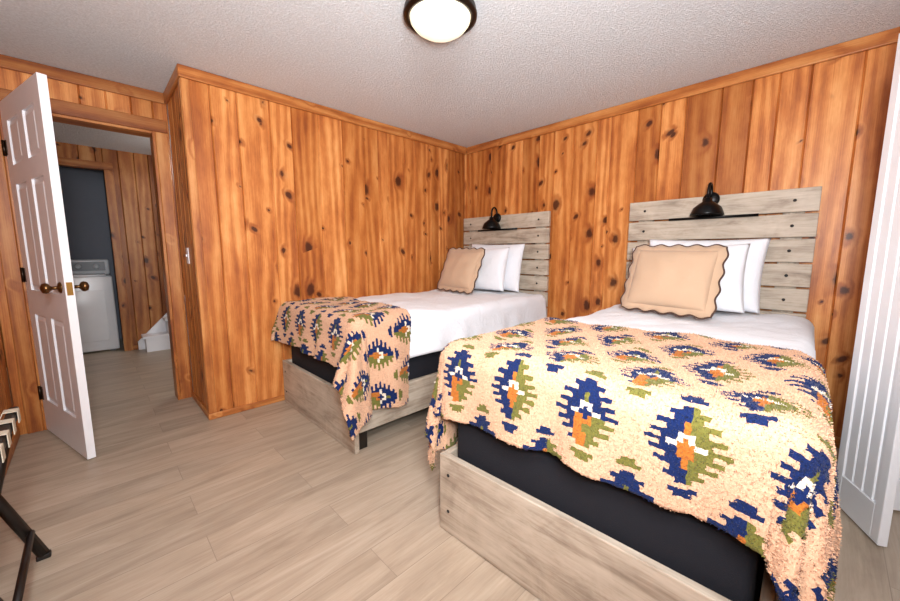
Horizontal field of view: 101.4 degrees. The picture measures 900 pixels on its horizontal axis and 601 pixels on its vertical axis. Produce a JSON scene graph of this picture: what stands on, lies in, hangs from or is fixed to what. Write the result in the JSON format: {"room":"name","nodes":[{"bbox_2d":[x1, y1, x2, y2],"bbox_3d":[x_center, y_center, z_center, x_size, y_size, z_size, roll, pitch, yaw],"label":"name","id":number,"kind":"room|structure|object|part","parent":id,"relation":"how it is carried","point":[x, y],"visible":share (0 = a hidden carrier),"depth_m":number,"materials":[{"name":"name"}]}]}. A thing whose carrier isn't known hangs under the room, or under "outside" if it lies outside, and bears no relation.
{"room":"bedroom","nodes":[
{"label":"bedroom","id":0,"kind":"room"},
{"bbox_2d":[0,331,12,433],"bbox_3d":[-1.409,-0.099,0.750,0.100,2.335,4.050,-7,10,-44],"label":"wall","id":1,"kind":"structure","parent":0,"point":[5,396],"depth_m":2.22,"materials":[{"name":"brown wood"}]},
{"bbox_2d":[4,427,19,477],"bbox_3d":[-1.367,1.019,0.934,0.016,0.070,3.990,-7,10,-44],"label":"baseboard","id":2,"kind":"structure","parent":1,"relation":"attached to","point":[15,437],"depth_m":2.17,"materials":[{"name":"brown wood"}]},
{"bbox_2d":[58,166,122,339],"bbox_3d":[-4.511,-0.565,4.393,0.890,2.335,0.860,-7,10,-44],"label":"wall","id":3,"kind":"structure","parent":0,"point":[83,190],"depth_m":4.70,"materials":[{"name":"paint"}]},
{"bbox_2d":[0,141,184,367],"bbox_3d":[-3.914,-0.556,4.319,3.000,2.335,0.080,-7,10,-44],"label":"wall","id":4,"kind":"structure","parent":0,"point":[133,172],"depth_m":4.41,"materials":[{"name":"brown wood"}]},
{"bbox_2d":[57,157,132,350],"bbox_3d":[-4.148,-0.441,4.034,0.850,2.180,0.018,-7,10,-44],"label":"door frame","id":5,"kind":"structure","parent":4,"relation":"attached to","point":[107,167],"depth_m":4.26,"materials":[{"name":"brown wood"}]},
{"bbox_2d":[0,68,192,434],"bbox_3d":[-2.489,-0.335,2.594,0.950,2.335,0.120,-7,10,-44],"label":"wall","id":6,"kind":"structure","parent":0,"point":[9,79],"depth_m":2.39,"materials":[{"name":"brown wood"}]},
{"bbox_2d":[1,140,5,155],"bbox_3d":[-2.678,-0.915,2.210,0.016,0.090,0.016,4,8,30],"label":"hinge","id":7,"kind":"object","parent":6,"relation":"attached to","point":[2,141],"visible":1,"depth_m":2.20,"materials":[{"name":"brown metal"}]},
{"bbox_2d":[4,140,7,155],"bbox_3d":[-2.657,-0.914,2.203,0.035,0.086,0.003,4,8,30],"label":"leaf","id":8,"kind":"object","parent":6,"relation":"attached to","point":[5,143],"visible":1,"depth_m":2.20,"materials":[{"name":"brown metal"}]},
{"bbox_2d":[20,268,24,281],"bbox_3d":[-2.678,-0.161,2.306,0.016,0.090,0.016,4,8,30],"label":"hinge","id":9,"kind":"object","parent":6,"relation":"attached to","point":[21,269],"visible":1,"depth_m":2.30,"materials":[{"name":"brown metal"}]},
{"bbox_2d":[37,386,41,399],"bbox_3d":[-2.678,0.602,2.404,0.016,0.090,0.016,4,8,30],"label":"hinge","id":10,"kind":"object","parent":6,"relation":"attached to","point":[38,387],"visible":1,"depth_m":2.40,"materials":[{"name":"brown metal"}]},
{"bbox_2d":[10,107,74,412],"bbox_3d":[-2.347,-0.190,2.136,0.496,1.676,0.030,4,8,30],"label":"panels","id":11,"kind":"object","parent":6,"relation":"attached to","point":[30,115],"visible":0.56,"depth_m":2.11,"materials":[{"name":"white paint"}]},
{"bbox_2d":[40,282,62,293],"bbox_3d":[-2.117,-0.065,1.950,0.060,0.060,0.077,4,8,30],"label":"door knob","id":12,"kind":"object","parent":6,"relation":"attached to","point":[45,288],"visible":1,"depth_m":1.93,"materials":[{"name":"gold metal"}]},
{"bbox_2d":[66,282,73,295],"bbox_3d":[-2.032,-0.062,1.966,0.003,0.070,0.024,4,8,31],"label":"latch plate","id":13,"kind":"object","parent":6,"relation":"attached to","point":[69,286],"visible":1,"depth_m":1.97,"materials":[{"name":"gold metal"}]},
{"bbox_2d":[74,281,88,290],"bbox_3d":[-2.060,-0.078,2.047,0.060,0.060,0.077,4,8,30],"label":"door knob","id":14,"kind":"object","parent":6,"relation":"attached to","point":[84,286],"visible":0.6,"depth_m":2.05,"materials":[{"name":"gold metal"}]},
{"bbox_2d":[0,54,166,104],"bbox_3d":[-2.432,-1.450,2.407,0.928,0.074,0.022,-7,10,-44],"label":"trim","id":15,"kind":"structure","parent":6,"relation":"attached to","point":[7,62],"depth_m":2.40,"materials":[{"name":"brown wood"}]},
{"bbox_2d":[0,88,191,433],"bbox_3d":[-2.475,-0.239,2.613,0.890,2.140,0.150,-7,10,-44],"label":"door frame","id":16,"kind":"structure","parent":6,"relation":"attached to","point":[9,255],"depth_m":2.48,"materials":[{"name":"brown wood"}]},
{"bbox_2d":[0,72,95,458],"bbox_3d":[-2.347,-0.140,2.142,0.730,2.040,0.036,4,8,30],"label":"door","id":17,"kind":"structure","parent":16,"relation":"attached to","point":[76,431],"depth_m":2.05,"materials":[{"name":"white paint"}]},
{"bbox_2d":[192,392,208,418],"bbox_3d":[-1.896,0.793,2.800,0.016,0.044,0.580,-7,10,-44],"label":"baseboard","id":18,"kind":"structure","parent":6,"relation":"attached to","point":[203,408],"depth_m":2.77,"materials":[{"name":"brown wood"}]},
{"bbox_2d":[167,84,206,408],"bbox_3d":[-1.870,-0.349,2.702,0.090,2.335,0.588,-7,10,-44],"label":"wall return","id":19,"kind":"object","parent":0,"point":[173,105],"depth_m":2.69,"materials":[{"name":"brown wood"}]},
{"bbox_2d":[163,65,179,103],"bbox_3d":[-1.898,-1.462,2.508,0.022,0.074,0.578,-7,10,-44],"label":"trim","id":20,"kind":"structure","parent":19,"relation":"attached to","point":[173,81],"depth_m":2.48,"materials":[{"name":"brown wood"}]},
{"bbox_2d":[186,248,189,263],"bbox_3d":[-1.904,-0.324,2.664,0.015,0.115,0.070,-7,10,-44],"label":"light switch","id":21,"kind":"object","parent":19,"relation":"attached to","point":[187,249],"visible":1,"depth_m":2.65,"materials":[{"name":"white paint"}]},
{"bbox_2d":[189,80,466,411],"bbox_3d":[-0.776,-0.439,3.406,2.634,2.335,0.100,-7,10,-44],"label":"wall","id":22,"kind":"structure","parent":0,"point":[295,204],"depth_m":2.88,"materials":[{"name":"brown wood"}]},
{"bbox_2d":[178,77,216,413],"bbox_3d":[-1.675,-0.302,2.459,0.047,2.213,0.014,-7,10,-44],"label":"trim","id":23,"kind":"structure","parent":22,"relation":"attached to","point":[184,83],"depth_m":2.44,"materials":[{"name":"brown wood"}]},
{"bbox_2d":[208,395,284,419],"bbox_3d":[-0.756,0.705,3.490,2.620,0.044,0.016,-7,10,-44],"label":"baseboard","id":24,"kind":"structure","parent":22,"relation":"attached to","point":[227,412],"depth_m":2.74,"materials":[{"name":"brown wood"}]},
{"bbox_2d":[177,63,466,153],"bbox_3d":[-0.758,-1.550,3.195,2.620,0.074,0.022,-7,10,-44],"label":"trim","id":25,"kind":"structure","parent":22,"relation":"attached to","point":[183,71],"depth_m":2.82,"materials":[{"name":"brown wood"}]},
{"bbox_2d":[0,339,899,600],"bbox_3d":[-1.248,0.852,2.755,4.800,0.060,8.200,-7,10,-44],"label":"floor","id":26,"kind":"structure","parent":0,"point":[174,502],"depth_m":1.66,"materials":[{"name":"wood"}]},
{"bbox_2d":[0,406,51,600],"bbox_3d":[-1.540,0.739,1.242,0.206,0.547,0.800,-7,10,-44],"label":"luggage rack","id":27,"kind":"object","parent":26,"relation":"on","point":[32,542],"visible":1,"depth_m":1.34,"materials":[{"name":"black wood"}]},
{"bbox_3d":[-1.662,0.737,1.335,0.145,0.500,0.036,-7,10,-44],"label":"leg","id":28,"kind":"part","parent":27,"relation":"part of","materials":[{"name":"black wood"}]},
{"bbox_3d":[-1.517,0.492,1.233,0.028,0.040,0.800,-7,10,-44],"label":"rail","id":29,"kind":"part","parent":27,"relation":"part of","materials":[{"name":"black wood"}]},
{"bbox_3d":[-1.624,0.738,1.328,0.199,0.503,0.036,-7,10,-44],"label":"leg","id":30,"kind":"part","parent":27,"relation":"part of","materials":[{"name":"black wood"}]},
{"bbox_2d":[71,259,119,352],"bbox_3d":[-4.463,0.060,4.409,0.650,1.089,0.658,-7,10,-44],"label":"washing machine","id":31,"kind":"object","parent":26,"relation":"on","point":[96,309],"visible":0.56,"depth_m":4.32,"materials":[{"name":"metal"}]},
{"bbox_3d":[-4.420,-0.296,4.319,0.550,0.017,0.460,-7,10,-44],"label":"lid","id":32,"kind":"part","parent":31,"relation":"part of","materials":[{"name":"metal"}]},
{"bbox_3d":[-4.236,0.194,4.192,0.490,0.600,0.010,-7,10,-44],"label":"panel","id":33,"kind":"part","parent":31,"relation":"part of","materials":[{"name":"metal"}]},
{"bbox_2d":[138,295,188,351],"bbox_3d":[-3.295,-0.037,4.735,1.170,1.200,0.252,-7,10,-44],"label":"staircase","id":34,"kind":"structure","parent":26,"relation":"on","point":[157,338],"depth_m":4.48,"materials":[{"name":"white paint"}]},
{"bbox_2d":[283,211,550,453],"bbox_3d":[-0.164,-0.010,3.143,2.115,1.549,1.156,-7,10,-44],"label":"bed","id":35,"kind":"object","parent":26,"relation":"on","point":[439,318],"visible":0.53,"depth_m":2.72,"materials":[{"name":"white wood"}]},
{"bbox_3d":[-0.918,0.680,2.515,0.030,0.339,1.080,-7,10,-44],"label":"footboard","id":36,"kind":"part","parent":35,"relation":"part of","materials":[{"name":"brown wood"}]},
{"bbox_2d":[271,297,410,439],"bbox_3d":[-0.724,0.321,2.515,0.618,0.600,1.385,-6,10,-40],"label":"throw blanket","id":37,"kind":"object","parent":35,"relation":"on","point":[368,343],"visible":1,"depth_m":2.15,"materials":[{"name":"multicoloured fabric"}]},
{"bbox_3d":[0.176,0.579,2.838,1.999,0.220,0.028,-7,10,-44],"label":"rail","id":38,"kind":"part","parent":35,"relation":"part of","materials":[{"name":"brown wood"}]},
{"bbox_2d":[356,289,546,357],"bbox_3d":[-0.209,0.149,3.119,1.989,0.364,1.156,-7,10,-44],"label":"comforter","id":39,"kind":"object","parent":35,"relation":"on","point":[439,318],"depth_m":2.82,"materials":[{"name":"white fabric"}]},
{"bbox_2d":[437,247,484,293],"bbox_3d":[0.095,-0.296,3.529,0.209,0.431,0.537,-6,9,-37],"label":"accent pillow","id":40,"kind":"object","parent":35,"relation":"on","point":[460,272],"visible":1,"depth_m":3.44,"materials":[{"name":"beige fabric"}]},
{"bbox_2d":[475,247,509,290],"bbox_3d":[0.285,-0.309,3.635,0.199,0.428,0.677,-7,10,-44],"label":"pillow","id":41,"kind":"object","parent":35,"relation":"on","point":[491,276],"visible":0.48,"depth_m":3.45,"materials":[{"name":"fabric"}]},
{"bbox_2d":[478,207,516,231],"bbox_3d":[0.428,-0.829,3.717,0.192,0.237,0.500,-7,10,-44],"label":"wall sconce","id":42,"kind":"object","parent":35,"relation":"attached to","point":[492,224],"visible":1,"depth_m":3.71,"materials":[{"name":"black metal"}]},
{"bbox_3d":[0.421,-0.787,3.730,0.192,0.117,0.192,-7,10,-44],"label":"lamp shade","id":43,"kind":"part","parent":42,"relation":"part of","materials":[{"name":"black metal"}]},
{"bbox_2d":[472,244,524,291],"bbox_3d":[0.442,-0.344,3.708,0.181,0.466,0.682,-6,10,-40],"label":"pillow","id":44,"kind":"object","parent":35,"relation":"on","point":[515,254],"visible":0.44,"depth_m":3.49,"materials":[{"name":"fabric"}]},
{"bbox_3d":[0.866,-0.040,3.572,0.040,1.499,0.100,-7,10,-44],"label":"post","id":45,"kind":"part","parent":35,"relation":"part of","materials":[{"name":"brown wood"}]},
{"bbox_2d":[440,186,821,600],"bbox_3d":[1.088,0.154,1.859,1.109,1.549,2.131,7,10,44],"label":"bed","id":46,"kind":"object","parent":26,"relation":"on","point":[560,533],"visible":0.42,"depth_m":1.30,"materials":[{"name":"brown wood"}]},
{"bbox_3d":[0.693,0.651,2.280,0.028,0.220,2.019,7,10,44],"label":"rail","id":47,"kind":"part","parent":46,"relation":"part of","materials":[{"name":"brown wood"}]},
{"bbox_3d":[0.344,0.848,1.205,1.050,0.339,0.030,7,10,44],"label":"footboard","id":48,"kind":"part","parent":46,"relation":"part of","materials":[{"name":"brown wood"}]},
{"bbox_2d":[424,317,842,600],"bbox_3d":[0.620,0.537,1.433,1.271,0.762,1.037,7,10,44],"label":"throw blanket","id":49,"kind":"object","parent":46,"relation":"on","point":[737,438],"visible":0.99,"depth_m":0.99,"materials":[{"name":"multicoloured fabric"}]},
{"bbox_3d":[1.506,0.046,2.906,0.100,1.499,0.040,7,10,44],"label":"post","id":50,"kind":"part","parent":46,"relation":"part of","materials":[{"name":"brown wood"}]},
{"bbox_2d":[620,244,728,319],"bbox_3d":[1.350,-0.133,2.255,0.213,0.431,0.538,-6,9,-38],"label":"accent pillow","id":51,"kind":"object","parent":46,"relation":"on","point":[679,280],"visible":1,"depth_m":2.18,"materials":[{"name":"beige fabric"}]},
{"bbox_2d":[566,304,815,359],"bbox_3d":[1.050,0.302,1.839,1.109,0.340,1.987,7,10,44],"label":"comforter","id":52,"kind":"object","parent":46,"relation":"on","point":[785,331],"depth_m":1.98,"materials":[{"name":"white fabric"}]},
{"bbox_2d":[632,243,750,312],"bbox_3d":[1.510,-0.150,2.389,0.194,0.428,0.677,-7,10,-44],"label":"pillow","id":53,"kind":"object","parent":46,"relation":"on","point":[731,297],"visible":0.2,"depth_m":2.18,"materials":[{"name":"fabric"}]},
{"bbox_2d":[649,238,770,313],"bbox_3d":[1.666,-0.184,2.461,0.180,0.466,0.688,-7,10,-44],"label":"pillow","id":54,"kind":"object","parent":46,"relation":"on","point":[758,248],"visible":0.16,"depth_m":2.24,"materials":[{"name":"fabric"}]},
{"bbox_2d":[669,182,758,220],"bbox_3d":[1.706,-0.663,2.418,0.192,0.237,0.500,-7,10,-44],"label":"wall sconce","id":55,"kind":"object","parent":46,"relation":"attached to","point":[709,208],"visible":1,"depth_m":2.41,"materials":[{"name":"black metal"}]},
{"bbox_3d":[1.699,-0.620,2.430,0.192,0.117,0.192,-7,10,-44],"label":"lamp shade","id":56,"kind":"part","parent":55,"relation":"part of","materials":[{"name":"black metal"}]},
{"bbox_3d":[1.425,0.741,1.573,0.028,0.220,2.019,7,10,44],"label":"rail","id":57,"kind":"part","parent":46,"relation":"part of","materials":[{"name":"brown wood"}]},
{"bbox_3d":[2.101,0.119,2.332,0.100,1.499,0.040,7,10,44],"label":"post","id":58,"kind":"part","parent":46,"relation":"part of","materials":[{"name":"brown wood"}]},
{"bbox_2d":[836,33,899,546],"bbox_3d":[1.766,-0.049,1.467,0.030,2.030,0.298,3,8,21],"label":"door","id":59,"kind":"structure","parent":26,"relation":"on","point":[868,465],"depth_m":1.51,"materials":[{"name":"white paint"}]},
{"bbox_2d":[893,472,899,510],"bbox_3d":[2.018,-0.059,1.548,0.329,2.030,0.030,2,8,17],"label":"leaf","id":60,"kind":"object","parent":26,"relation":"on","point":[897,497],"visible":0.06,"depth_m":1.66,"materials":[{"name":"white paint"}]},
{"bbox_2d":[0,0,899,155],"bbox_3d":[-1.248,-1.524,2.451,4.800,0.060,8.200,-7,10,-44],"label":"ceiling","id":61,"kind":"structure","parent":0,"point":[523,65],"depth_m":2.09,"materials":[{"name":"white paint"}]},
{"bbox_2d":[403,0,476,42],"bbox_3d":[-0.047,-1.344,1.775,0.356,0.123,0.356,-7,10,-44],"label":"ceiling light","id":62,"kind":"object","parent":61,"relation":"attached to","point":[440,21],"depth_m":1.71,"materials":[{"name":"white glass"}]},
{"bbox_2d":[466,43,896,436],"bbox_3d":[1.421,-0.398,3.086,0.100,2.335,3.470,-7,10,-44],"label":"wall","id":63,"kind":"structure","parent":0,"point":[823,124],"depth_m":2.48,"materials":[{"name":"brown wood"}]},
{"bbox_2d":[467,27,899,153],"bbox_3d":[1.381,-1.512,2.896,0.022,0.074,3.398,-7,10,-44],"label":"trim","id":64,"kind":"structure","parent":63,"relation":"attached to","point":[884,38],"depth_m":2.45,"materials":[{"name":"brown wood"}]},
{"bbox_2d":[833,436,840,448],"bbox_3d":[1.381,0.731,3.188,0.016,0.070,3.404,-7,10,-44],"label":"baseboard","id":65,"kind":"structure","parent":63,"relation":"attached to","point":[837,440],"depth_m":2.21,"materials":[{"name":"brown wood"}]}
]}

